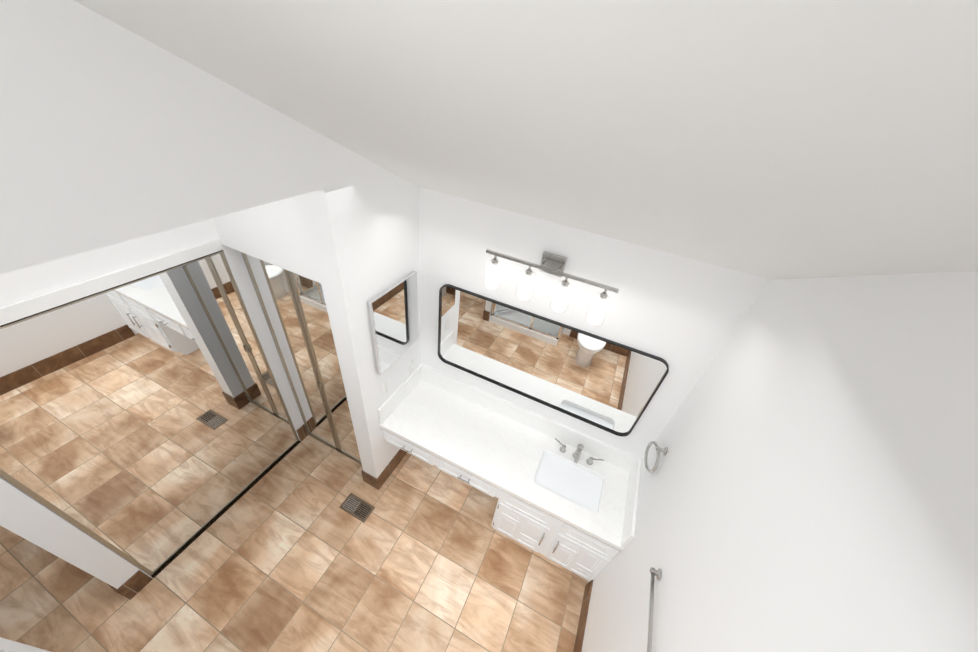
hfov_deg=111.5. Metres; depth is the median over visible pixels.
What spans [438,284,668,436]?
vanity mirror
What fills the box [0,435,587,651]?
floor
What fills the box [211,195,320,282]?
wall
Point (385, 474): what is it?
baseboard
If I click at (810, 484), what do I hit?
wall
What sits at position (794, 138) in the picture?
ceiling
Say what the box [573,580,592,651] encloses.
baseboard
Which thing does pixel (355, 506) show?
floor vent
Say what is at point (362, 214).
wall
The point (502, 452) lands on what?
countertop
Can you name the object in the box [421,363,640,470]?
backsplash
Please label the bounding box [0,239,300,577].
mirror door
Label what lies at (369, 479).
baseboard
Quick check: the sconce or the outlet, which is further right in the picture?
the sconce
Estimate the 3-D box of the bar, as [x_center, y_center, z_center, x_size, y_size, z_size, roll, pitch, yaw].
[0.623,1.272,1.278,0.044,0.048,0.658,20,39,16]
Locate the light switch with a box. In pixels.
[409,358,414,372]
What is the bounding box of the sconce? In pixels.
[484,249,618,324]
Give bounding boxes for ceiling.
[74,0,977,279]
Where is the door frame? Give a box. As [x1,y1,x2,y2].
[211,219,306,440]
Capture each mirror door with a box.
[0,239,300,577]
[241,252,361,464]
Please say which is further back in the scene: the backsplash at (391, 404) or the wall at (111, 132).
the backsplash at (391, 404)
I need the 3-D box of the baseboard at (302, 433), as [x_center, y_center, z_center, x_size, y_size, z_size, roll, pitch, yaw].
[-1.819,1.042,3.243,0.012,0.170,0.081,20,39,16]
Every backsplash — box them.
[377,364,420,422]
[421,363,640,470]
[621,459,640,546]
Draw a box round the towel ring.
[644,441,667,472]
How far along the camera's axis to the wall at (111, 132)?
0.82 m
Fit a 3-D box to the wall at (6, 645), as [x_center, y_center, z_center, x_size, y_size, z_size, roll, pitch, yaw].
[-1.952,1.480,0.747,0.090,2.480,1.220,20,39,16]
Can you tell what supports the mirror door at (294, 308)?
in the wall at (276, 233)
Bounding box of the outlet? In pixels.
[382,379,389,394]
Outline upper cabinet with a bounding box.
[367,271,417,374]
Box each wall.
[0,0,323,273]
[0,219,217,306]
[0,476,151,588]
[0,637,50,651]
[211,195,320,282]
[301,131,420,477]
[418,187,768,458]
[581,271,977,651]
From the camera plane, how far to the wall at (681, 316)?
1.92 m
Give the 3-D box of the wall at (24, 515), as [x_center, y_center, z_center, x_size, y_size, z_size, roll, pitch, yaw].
[-2.881,0.540,1.695,1.410,2.600,0.120,20,39,16]
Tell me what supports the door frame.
attached to the wall at (27, 282)
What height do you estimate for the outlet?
0.116 m
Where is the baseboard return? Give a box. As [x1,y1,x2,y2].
[115,570,152,599]
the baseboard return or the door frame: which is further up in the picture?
the door frame
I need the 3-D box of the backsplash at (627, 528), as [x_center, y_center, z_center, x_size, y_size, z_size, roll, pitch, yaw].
[0.958,1.174,2.236,0.020,0.175,0.553,20,39,16]
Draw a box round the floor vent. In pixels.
[339,493,374,522]
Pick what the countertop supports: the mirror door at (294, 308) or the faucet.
the faucet
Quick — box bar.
[647,567,661,651]
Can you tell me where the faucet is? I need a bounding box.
[553,439,604,466]
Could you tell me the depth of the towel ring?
1.99 m
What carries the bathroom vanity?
on the floor
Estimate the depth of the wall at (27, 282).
1.55 m
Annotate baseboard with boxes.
[296,424,307,440]
[361,471,379,489]
[377,449,406,487]
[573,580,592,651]
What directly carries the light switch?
attached to the wall at (362, 214)
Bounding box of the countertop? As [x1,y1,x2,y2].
[379,379,628,550]
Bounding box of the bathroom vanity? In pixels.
[380,427,621,581]

